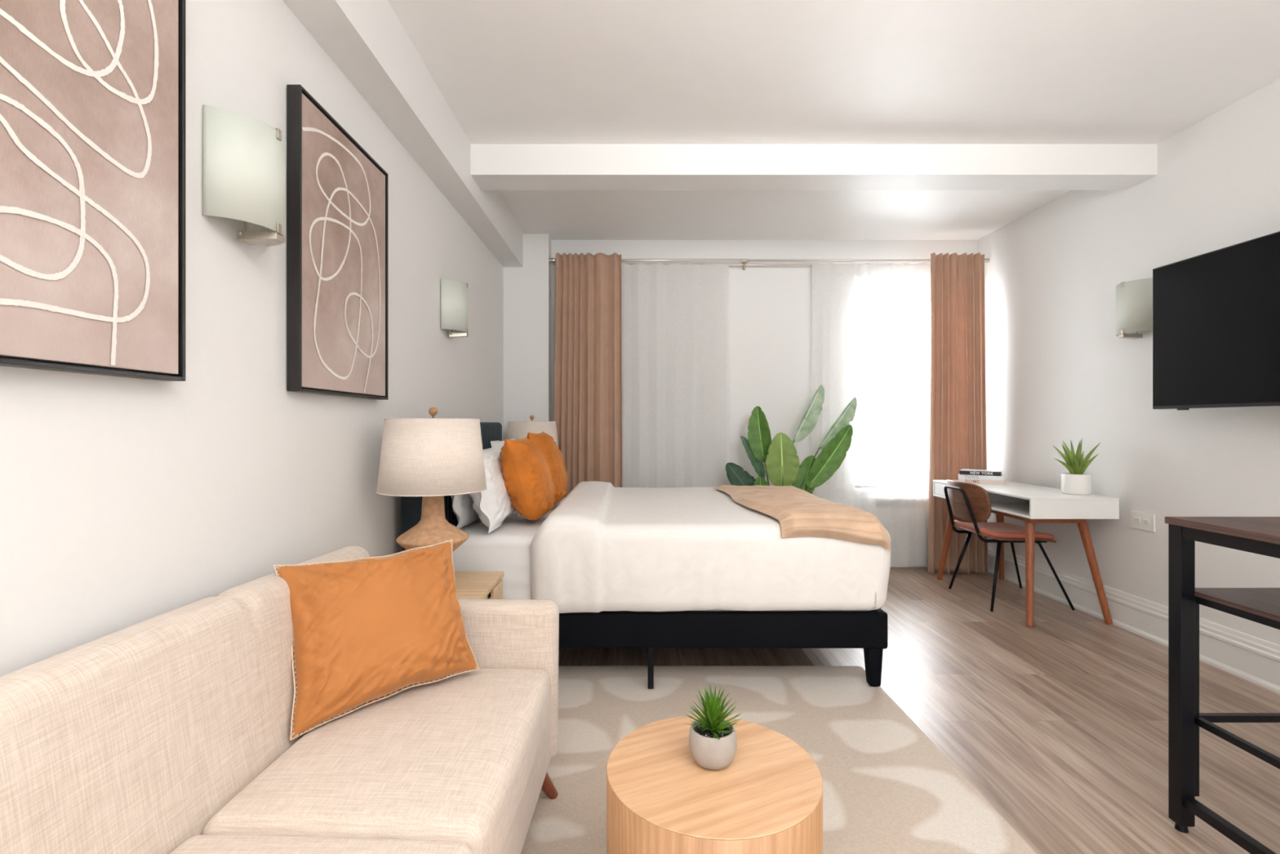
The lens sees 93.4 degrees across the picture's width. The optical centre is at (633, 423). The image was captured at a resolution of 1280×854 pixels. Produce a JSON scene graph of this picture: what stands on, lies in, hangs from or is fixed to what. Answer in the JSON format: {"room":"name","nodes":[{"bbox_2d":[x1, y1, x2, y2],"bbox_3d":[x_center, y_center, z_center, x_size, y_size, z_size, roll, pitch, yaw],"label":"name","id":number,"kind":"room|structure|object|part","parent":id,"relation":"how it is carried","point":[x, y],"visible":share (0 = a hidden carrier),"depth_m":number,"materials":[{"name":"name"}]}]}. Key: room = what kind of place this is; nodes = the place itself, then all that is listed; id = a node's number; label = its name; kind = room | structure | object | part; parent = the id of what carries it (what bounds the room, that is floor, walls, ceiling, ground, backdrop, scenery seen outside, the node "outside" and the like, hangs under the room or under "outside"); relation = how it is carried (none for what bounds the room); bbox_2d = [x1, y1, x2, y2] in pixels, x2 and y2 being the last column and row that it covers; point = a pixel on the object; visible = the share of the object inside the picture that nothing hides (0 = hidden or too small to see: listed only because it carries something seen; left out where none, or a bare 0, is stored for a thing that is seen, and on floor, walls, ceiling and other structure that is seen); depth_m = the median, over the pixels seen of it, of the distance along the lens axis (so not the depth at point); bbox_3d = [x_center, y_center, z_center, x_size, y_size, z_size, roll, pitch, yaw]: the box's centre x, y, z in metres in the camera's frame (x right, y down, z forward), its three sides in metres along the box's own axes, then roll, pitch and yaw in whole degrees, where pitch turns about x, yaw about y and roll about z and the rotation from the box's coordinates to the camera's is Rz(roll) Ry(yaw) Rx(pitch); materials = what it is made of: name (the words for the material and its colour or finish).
{"room":"studio apartment","nodes":[
{"label":"studio apartment","id":0,"kind":"room"},
{"bbox_2d":[0,0,503,676],"bbox_3d":[-1.110,-0.175,1.890,0.100,2.750,6.980,0,0,0],"label":"wall","id":1,"kind":"structure","parent":0,"point":[125,502],"depth_m":1.58,"materials":[{"name":"paint"}]},
{"bbox_2d":[0,0,186,381],"bbox_3d":[-1.035,-0.566,1.038,0.042,0.938,0.660,0,0,0],"label":"framed painting","id":2,"kind":"object","parent":1,"relation":"attached to","point":[93,92],"visible":1,"depth_m":1.14,"materials":[{"name":"pink paper"}]},
{"bbox_2d":[203,104,286,246],"bbox_3d":[-1.002,-0.636,1.612,0.116,0.302,0.265,0,0,0],"label":"wall sconce","id":3,"kind":"object","parent":1,"relation":"attached to","point":[245,157],"visible":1,"depth_m":1.53,"materials":[{"name":"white glass"}]},
{"bbox_3d":[-0.998,-0.538,1.612,0.095,0.072,0.008,0,0,0],"label":"arm","id":4,"kind":"part","parent":3,"relation":"part of","materials":[{"name":"silver metal"}]},
{"bbox_2d":[286,84,388,399],"bbox_3d":[-1.035,-0.568,2.167,0.042,0.935,0.659,0,0,0],"label":"framed painting","id":5,"kind":"object","parent":1,"relation":"attached to","point":[337,194],"visible":1,"depth_m":2.05,"materials":[{"name":"paper"}]},
{"bbox_2d":[282,0,523,266],"bbox_3d":[-0.980,-1.415,1.660,0.160,0.270,6.520,0,0,0],"label":"ceiling beam","id":6,"kind":"structure","parent":1,"relation":"attached to","point":[366,40],"depth_m":2.49,"materials":[{"name":"paint"}]},
{"bbox_2d":[440,278,468,337],"bbox_3d":[-1.002,-0.647,3.440,0.116,0.307,0.265,0,0,0],"label":"wall sconce","id":7,"kind":"object","parent":1,"relation":"attached to","point":[454,293],"visible":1,"depth_m":3.34,"materials":[{"name":"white glass"}]},
{"bbox_2d":[551,240,977,485],"bbox_3d":[0.920,-0.175,5.220,3.960,2.750,0.280,0,0,0],"label":"wall","id":8,"kind":"structure","parent":0,"point":[771,306],"depth_m":5.08,"materials":[{"name":"paint"}]},
{"bbox_2d":[503,233,551,440],"bbox_3d":[-0.875,-0.175,5.000,0.370,2.750,0.160,0,0,0],"label":"column","id":9,"kind":"structure","parent":8,"relation":"attached to","point":[526,288],"depth_m":4.92,"materials":[{"name":"paint"}]},
{"bbox_2d":[548,257,989,270],"bbox_3d":[1.105,-1.324,4.997,3.586,0.083,0.181,0,0,0],"label":"curtain rod","id":10,"kind":"object","parent":8,"relation":"attached to","point":[744,264],"visible":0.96,"depth_m":4.92,"materials":[{"name":"silver metal"}]},
{"bbox_2d":[553,252,622,497],"bbox_3d":[-0.374,-0.088,4.847,0.578,2.563,0.092,0,0,0],"label":"curtain","id":11,"kind":"object","parent":10,"relation":"hanging from","point":[588,402],"visible":0.72,"depth_m":4.84,"materials":[{"name":"beige fabric"}]},
{"bbox_2d":[621,263,729,487],"bbox_3d":[0.340,-0.074,4.983,0.920,2.500,0.034,0,0,0],"label":"sheer curtain","id":12,"kind":"object","parent":10,"relation":"hanging from","point":[676,408],"visible":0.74,"depth_m":4.98,"materials":[{"name":"white fabric"}]},
{"bbox_3d":[1.110,-1.317,4.990,3.540,0.012,0.012,0,0,0],"label":"sheer rail","id":13,"kind":"part","parent":10,"relation":"part of","materials":[{"name":"black metal"}]},
{"bbox_2d":[811,262,930,566],"bbox_3d":[1.990,-0.074,4.972,1.060,2.500,0.034,0,0,0],"label":"sheer curtain","id":14,"kind":"object","parent":10,"relation":"hanging from","point":[871,332],"visible":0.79,"depth_m":4.98,"materials":[{"name":"white fabric"}]},
{"bbox_2d":[928,253,987,573],"bbox_3d":[2.608,-0.087,4.848,0.483,2.563,0.090,0,0,0],"label":"curtain","id":15,"kind":"object","parent":10,"relation":"hanging from","point":[957,393],"visible":0.88,"depth_m":4.84,"materials":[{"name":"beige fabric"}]},
{"bbox_2d":[889,564,928,567],"bbox_3d":[1.092,1.096,5.067,3.564,0.208,0.026,0,0,0],"label":"baseboard","id":16,"kind":"structure","parent":8,"relation":"attached to","point":[916,566],"depth_m":5.05,"materials":[{"name":"white paint"}]},
{"bbox_2d":[387,0,1279,239],"bbox_3d":[0.920,-1.600,1.890,4.160,0.100,6.980,0,0,0],"label":"ceiling","id":17,"kind":"structure","parent":0,"point":[507,71],"depth_m":2.71,"materials":[{"name":"paint"}]},
{"bbox_2d":[558,567,1279,853],"bbox_3d":[0.920,1.250,1.890,4.160,0.100,6.980,0,0,0],"label":"floor","id":18,"kind":"structure","parent":0,"point":[1060,722],"depth_m":2.53,"materials":[{"name":"brown wood"}]},
{"bbox_2d":[520,665,1036,853],"bbox_3d":[0.072,1.193,1.766,2.105,0.012,2.431,0,0,0],"label":"area rug","id":19,"kind":"object","parent":18,"relation":"on","point":[887,788],"visible":0.52,"depth_m":2.16,"materials":[{"name":"beige carpet"}]},
{"bbox_2d":[0,546,559,853],"bbox_3d":[-0.644,0.796,1.149,0.744,0.796,1.795,0,0,2],"label":"sofa","id":20,"kind":"object","parent":19,"relation":"on","point":[169,732],"visible":0.8,"depth_m":1.22,"materials":[{"name":"fabric"}]},
{"bbox_3d":[-0.913,0.699,1.160,0.206,0.602,1.795,0,0,2],"label":"backrest","id":21,"kind":"part","parent":20,"relation":"part of","materials":[{"name":"fabric"}]},
{"bbox_2d":[169,835,472,853],"bbox_3d":[-0.574,0.831,0.752,0.565,0.170,0.764,0,0,2],"label":"seat cushion","id":22,"kind":"object","parent":20,"relation":"on","point":[179,844],"depth_m":1.09,"materials":[{"name":"fabric"}]},
{"bbox_2d":[273,539,479,740],"bbox_3d":[-0.702,0.562,1.690,0.506,0.395,0.270,0,0,-43],"label":"throw pillow","id":23,"kind":"object","parent":20,"relation":"on","point":[366,629],"visible":0.96,"depth_m":1.60,"materials":[{"name":"orange fabric"}]},
{"bbox_2d":[202,668,550,853],"bbox_3d":[-0.543,0.831,1.523,0.565,0.169,0.766,0,0,2],"label":"seat cushion","id":24,"kind":"object","parent":20,"relation":"on","point":[451,759],"depth_m":1.32,"materials":[{"name":"fabric"}]},
{"bbox_3d":[-0.582,0.824,1.955,0.682,0.503,0.099,0,0,2],"label":"armrest","id":25,"kind":"part","parent":20,"relation":"part of","materials":[{"name":"fabric"}]},
{"bbox_3d":[-0.589,0.994,1.129,0.595,0.163,1.620,0,0,2],"label":"seat","id":26,"kind":"part","parent":20,"relation":"part of","materials":[{"name":"fabric"}]},
{"bbox_3d":[-0.281,1.126,1.895,0.105,0.136,0.051,0,0,-34],"label":"leg","id":27,"kind":"part","parent":20,"relation":"part of","materials":[{"name":"brown wood"}]},
{"bbox_2d":[454,571,503,599],"bbox_3d":[-0.796,0.913,2.385,0.468,0.546,0.480,0,0,0],"label":"nightstand","id":28,"kind":"object","parent":19,"relation":"on","point":[468,584],"visible":0.13,"depth_m":2.45,"materials":[{"name":"brown wood"}]},
{"bbox_2d":[376,407,487,551],"bbox_3d":[-0.793,0.286,2.390,0.415,0.707,0.415,0,0,-17],"label":"table lamp","id":29,"kind":"object","parent":28,"relation":"on","point":[432,459],"visible":0.86,"depth_m":2.24,"materials":[{"name":"fabric"}]},
{"bbox_3d":[-0.793,0.121,2.390,0.413,0.282,0.413,0,0,-17],"label":"lamp shade","id":30,"kind":"part","parent":29,"relation":"part of","materials":[{"name":"fabric"}]},
{"bbox_3d":[-0.569,0.753,2.385,0.014,0.171,0.432,0,0,0],"label":"drawer","id":31,"kind":"part","parent":28,"relation":"part of","materials":[{"name":"brown wood"}]},
{"bbox_2d":[401,422,888,688],"bbox_3d":[0.057,0.594,3.473,2.175,1.211,1.636,0,0,0],"label":"bed","id":32,"kind":"object","parent":19,"relation":"on","point":[868,630],"visible":0.09,"depth_m":2.70,"materials":[{"name":"black fabric"}]},
{"bbox_3d":[-0.978,0.569,3.465,0.105,1.162,1.620,0,0,0],"label":"headboard","id":33,"kind":"part","parent":32,"relation":"part of","materials":[{"name":"black fabric"}]},
{"bbox_3d":[0.078,1.048,2.715,0.026,0.279,0.026,0,0,0],"label":"support leg","id":34,"kind":"part","parent":32,"relation":"part of","materials":[{"name":"black metal"}]},
{"bbox_2d":[453,497,871,610],"bbox_3d":[0.095,0.692,3.490,2.025,0.370,1.531,0,0,0],"label":"mattress","id":35,"kind":"object","parent":32,"relation":"on","point":[506,548],"visible":0.12,"depth_m":2.73,"materials":[{"name":"white fabric"}]},
{"bbox_2d":[450,493,479,528],"bbox_3d":[-0.854,0.323,3.150,0.129,0.359,0.620,0,0,0],"label":"bed pillow","id":36,"kind":"object","parent":35,"relation":"on","point":[462,505],"visible":0.17,"depth_m":2.91,"materials":[{"name":"white fabric"}]},
{"bbox_2d":[468,446,517,533],"bbox_3d":[-0.708,0.309,3.070,0.214,0.376,0.663,0,0,-2],"label":"bed pillow","id":37,"kind":"object","parent":35,"relation":"on","point":[493,505],"visible":0.52,"depth_m":2.83,"materials":[{"name":"white fabric"}]},
{"bbox_2d":[490,438,515,450],"bbox_3d":[-0.774,0.299,3.850,0.211,0.404,0.666,0,0,0],"label":"bed pillow","id":38,"kind":"object","parent":35,"relation":"on","point":[498,444],"visible":0.16,"depth_m":3.59,"materials":[{"name":"white fabric"}]},
{"bbox_2d":[499,436,555,519],"bbox_3d":[-0.540,0.277,3.116,0.257,0.410,0.444,0,0,4],"label":"throw pillow","id":39,"kind":"object","parent":35,"relation":"on","point":[525,468],"visible":1,"depth_m":2.94,"materials":[{"name":"orange fabric"}]},
{"bbox_2d":[526,431,567,504],"bbox_3d":[-0.528,0.262,3.662,0.252,0.430,0.443,0,0,-2],"label":"throw pillow","id":40,"kind":"object","parent":35,"relation":"on","point":[556,462],"visible":0.62,"depth_m":3.54,"materials":[{"name":"orange fabric"}]},
{"bbox_2d":[530,480,890,613],"bbox_3d":[0.349,0.624,3.492,1.622,0.441,1.706,0,0,0],"label":"duvet","id":41,"kind":"object","parent":35,"relation":"on","point":[605,547],"visible":0.85,"depth_m":2.66,"materials":[{"name":"white fabric"}]},
{"bbox_2d":[713,484,891,551],"bbox_3d":[0.841,0.480,3.353,0.594,0.163,1.518,0,0,0],"label":"throw blanket","id":42,"kind":"object","parent":41,"relation":"on","point":[798,512],"visible":1,"depth_m":2.72,"materials":[{"name":"beige fabric"}]},
{"bbox_3d":[0.096,0.928,2.730,2.092,0.160,0.060,0,0,0],"label":"rail","id":43,"kind":"part","parent":32,"relation":"part of","materials":[{"name":"black fabric"}]},
{"bbox_3d":[1.090,1.096,2.745,0.071,0.182,0.071,0,0,0],"label":"leg","id":44,"kind":"part","parent":32,"relation":"part of","materials":[{"name":"black wood"}]},
{"bbox_3d":[1.113,0.928,3.495,0.061,0.164,1.592,0,0,0],"label":"foot rail","id":45,"kind":"part","parent":32,"relation":"part of","materials":[{"name":"black fabric"}]},
{"bbox_2d":[606,715,822,853],"bbox_3d":[0.180,0.983,1.375,0.481,0.405,0.481,0,0,0],"label":"coffee table","id":46,"kind":"object","parent":19,"relation":"on","point":[768,799],"visible":0.91,"depth_m":1.27,"materials":[{"name":"brown wood"}]},
{"bbox_2d":[684,684,742,769],"bbox_3d":[0.183,0.689,1.394,0.134,0.182,0.142,0,0,-43],"label":"potted plant","id":47,"kind":"object","parent":46,"relation":"on","point":[712,737],"visible":1,"depth_m":1.37,"materials":[{"name":"green plant"}]},
{"bbox_3d":[0.183,0.740,1.392,0.110,0.080,0.110,0,0,0],"label":"pot","id":48,"kind":"part","parent":47,"relation":"part of","materials":[{"name":"white ceramic"}]},
{"bbox_2d":[725,384,857,493],"bbox_3d":[1.242,0.443,4.635,1.055,1.515,0.372,0,0,0],"label":"potted plant","id":49,"kind":"object","parent":18,"relation":"on","point":[782,467],"visible":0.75,"depth_m":4.65,"materials":[{"name":"green plant"}]},
{"bbox_2d":[943,479,1075,611],"bbox_3d":[2.520,0.797,4.135,0.676,0.810,0.570,0,0,0],"label":"desk chair","id":50,"kind":"object","parent":18,"relation":"on","point":[971,502],"visible":0.91,"depth_m":4.01,"materials":[{"name":"brown leather"}]},
{"bbox_3d":[2.364,0.985,4.359,0.152,0.433,0.026,0,0,36],"label":"leg","id":51,"kind":"part","parent":50,"relation":"part of","materials":[{"name":"black metal"}]},
{"bbox_3d":[2.268,0.524,4.150,0.105,0.264,0.509,0,0,0],"label":"backrest","id":52,"kind":"part","parent":50,"relation":"part of","materials":[{"name":"brown wood"}]},
{"bbox_3d":[2.456,0.605,4.150,0.529,0.355,0.371,0,0,0],"label":"frame","id":53,"kind":"part","parent":50,"relation":"part of","materials":[{"name":"black metal"}]},
{"bbox_3d":[2.354,0.985,3.923,0.190,0.435,0.027,0,0,-42],"label":"leg","id":54,"kind":"part","parent":50,"relation":"part of","materials":[{"name":"black metal"}]},
{"bbox_3d":[2.745,0.980,4.358,0.223,0.443,0.041,0,0,-24],"label":"leg","id":55,"kind":"part","parent":50,"relation":"part of","materials":[{"name":"black metal"}]},
{"bbox_3d":[2.733,0.981,3.941,0.248,0.443,0.039,0,0,21],"label":"leg","id":56,"kind":"part","parent":50,"relation":"part of","materials":[{"name":"black metal"}]},
{"bbox_2d":[933,480,1119,626],"bbox_3d":[2.596,0.818,4.104,0.553,0.772,1.167,0,0,0],"label":"desk","id":57,"kind":"object","parent":18,"relation":"on","point":[1033,504],"visible":0.8,"depth_m":3.65,"materials":[{"name":"white paint"}]},
{"bbox_3d":[2.331,0.493,4.405,0.014,0.089,0.496,0,0,0],"label":"drawer","id":58,"kind":"part","parent":57,"relation":"part of","materials":[{"name":"white paint"}]},
{"bbox_3d":[2.380,0.876,4.572,0.052,0.654,0.194,0,0,-20],"label":"leg","id":59,"kind":"part","parent":57,"relation":"part of","materials":[{"name":"brown wood"}]},
{"bbox_2d":[958,478,1004,484],"bbox_3d":[2.564,0.417,4.438,0.285,0.030,0.219,0,0,33],"label":"book","id":60,"kind":"object","parent":57,"relation":"on","point":[970,481],"visible":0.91,"depth_m":4.34,"materials":[{"name":"paper"}]},
{"bbox_2d":[958,474,1004,480],"bbox_3d":[2.559,0.387,4.438,0.285,0.030,0.219,0,0,32],"label":"book","id":61,"kind":"object","parent":60,"relation":"on","point":[960,476],"visible":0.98,"depth_m":4.35,"materials":[{"name":"grey paper"}]},
{"bbox_2d":[959,468,1002,475],"bbox_3d":[2.564,0.357,4.449,0.262,0.029,0.199,0,0,34],"label":"book","id":62,"kind":"object","parent":61,"relation":"on","point":[964,471],"visible":1,"depth_m":4.38,"materials":[{"name":"black paper"}]},
{"bbox_3d":[2.793,0.876,4.582,0.052,0.657,0.243,0,0,37],"label":"leg","id":63,"kind":"part","parent":57,"relation":"part of","materials":[{"name":"brown wood"}]},
{"bbox_3d":[2.388,0.876,3.640,0.052,0.654,0.188,0,0,37],"label":"leg","id":64,"kind":"part","parent":57,"relation":"part of","materials":[{"name":"brown wood"}]},
{"bbox_3d":[2.570,0.578,4.088,0.350,0.045,0.875,0,0,0],"label":"under frame","id":65,"kind":"part","parent":57,"relation":"part of","materials":[{"name":"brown wood"}]},
{"bbox_2d":[1053,438,1100,495],"bbox_3d":[2.725,0.260,3.725,0.291,0.345,0.161,0,0,0],"label":"potted plant","id":66,"kind":"object","parent":57,"relation":"on","point":[1075,482],"visible":1,"depth_m":3.69,"materials":[{"name":"green plant"}]},
{"bbox_3d":[2.735,0.369,3.725,0.154,0.125,0.154,0,0,0],"label":"pot","id":67,"kind":"part","parent":66,"relation":"part of","materials":[{"name":"white ceramic"}]},
{"bbox_3d":[2.789,0.876,3.656,0.184,0.653,0.052,0,0,35],"label":"leg","id":68,"kind":"part","parent":57,"relation":"part of","materials":[{"name":"brown wood"}]},
{"bbox_2d":[1164,516,1279,853],"bbox_3d":[1.850,0.739,1.212,0.512,0.921,1.197,0,0,0],"label":"bar table","id":69,"kind":"object","parent":18,"relation":"on","point":[1255,535],"visible":1,"depth_m":1.76,"materials":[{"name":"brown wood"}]},
{"bbox_3d":[1.621,0.738,1.784,0.042,0.880,0.042,0,0,0],"label":"leg","id":70,"kind":"part","parent":69,"relation":"part of","materials":[{"name":"black metal"}]},
{"bbox_3d":[1.849,1.106,1.196,0.482,0.028,1.135,0,0,0],"label":"rail","id":71,"kind":"part","parent":69,"relation":"part of","materials":[{"name":"black metal"}]},
{"bbox_3d":[1.850,0.316,1.212,0.494,0.036,1.179,0,0,0],"label":"frame","id":72,"kind":"part","parent":69,"relation":"part of","materials":[{"name":"black metal"}]},
{"bbox_2d":[1195,587,1279,622],"bbox_3d":[1.850,0.496,1.216,0.416,0.014,1.173,0,0,0],"label":"shelf","id":73,"kind":"object","parent":69,"relation":"attached to","point":[1259,604],"depth_m":1.69,"materials":[{"name":"brown wood"}]},
{"bbox_3d":[1.850,0.513,1.212,0.416,0.020,1.165,0,0,0],"label":"shelf frame","id":74,"kind":"part","parent":69,"relation":"part of","materials":[{"name":"black metal"}]},
{"bbox_3d":[1.850,0.871,1.212,0.416,0.022,1.169,0,0,0],"label":"foot rail","id":75,"kind":"part","parent":69,"relation":"part of","materials":[{"name":"black metal"}]},
{"bbox_3d":[-0.810,0.919,4.565,0.440,0.559,0.440,0,0,0],"label":"nightstand","id":76,"kind":"object","parent":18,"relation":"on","visible":0},
{"bbox_2d":[506,415,558,447],"bbox_3d":[-0.766,0.286,4.560,0.415,0.707,0.415,0,0,21],"label":"table lamp","id":77,"kind":"object","parent":76,"relation":"on","point":[517,430],"visible":0.34,"depth_m":4.40,"materials":[{"name":"fabric"}]},
{"bbox_2d":[977,78,1279,644],"bbox_3d":[2.950,-0.175,1.890,0.100,2.750,6.980,0,0,0],"label":"wall","id":78,"kind":"structure","parent":0,"point":[1058,370],"depth_m":3.52,"materials":[{"name":"paint"}]},
{"bbox_2d":[471,143,1157,190],"bbox_3d":[1.000,-1.465,3.450,3.800,0.170,0.220,0,0,0],"label":"ceiling beam","id":79,"kind":"structure","parent":78,"relation":"attached to","point":[494,166],"depth_m":3.34,"materials":[{"name":"paint"}]},
{"bbox_2d":[985,545,1279,693],"bbox_3d":[2.887,1.096,1.740,0.026,0.208,6.680,0,0,0],"label":"baseboard","id":80,"kind":"structure","parent":78,"relation":"attached to","point":[1255,660],"depth_m":3.35,"materials":[{"name":"white paint"}]},
{"bbox_2d":[1115,277,1152,339],"bbox_3d":[2.842,-0.648,3.440,0.116,0.322,0.265,0,0,0],"label":"wall sconce","id":81,"kind":"object","parent":78,"relation":"attached to","point":[1134,299],"visible":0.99,"depth_m":3.38,"materials":[{"name":"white glass"}]},
{"bbox_2d":[1130,510,1155,532],"bbox_3d":[2.894,0.552,3.430,0.012,0.100,0.160,0,0,0],"label":"wall outlet","id":82,"kind":"object","parent":78,"relation":"attached to","point":[1139,520],"visible":1,"depth_m":3.42,"materials":[{"name":"white paint"}]},
{"bbox_2d":[1134,516,1140,523],"bbox_3d":[2.893,0.552,3.460,0.008,0.034,0.042,0,0,0],"label":"socket","id":83,"kind":"object","parent":82,"relation":"attached to","point":[1137,519],"depth_m":3.46,"materials":[{"name":"white paint"}]},
{"bbox_2d":[1142,518,1149,525],"bbox_3d":[2.893,0.552,3.400,0.008,0.034,0.042,0,0,0],"label":"socket","id":84,"kind":"object","parent":82,"relation":"attached to","point":[1145,521],"depth_m":3.40,"materials":[{"name":"white paint"}]},
{"bbox_2d":[1152,231,1279,409],"bbox_3d":[2.807,-0.441,2.520,0.182,0.743,1.280,0,0,0],"label":"television","id":85,"kind":"object","parent":78,"relation":"attached to","point":[1216,313],"visible":1,"depth_m":2.80,"materials":[{"name":"black plastic"}]}
]}

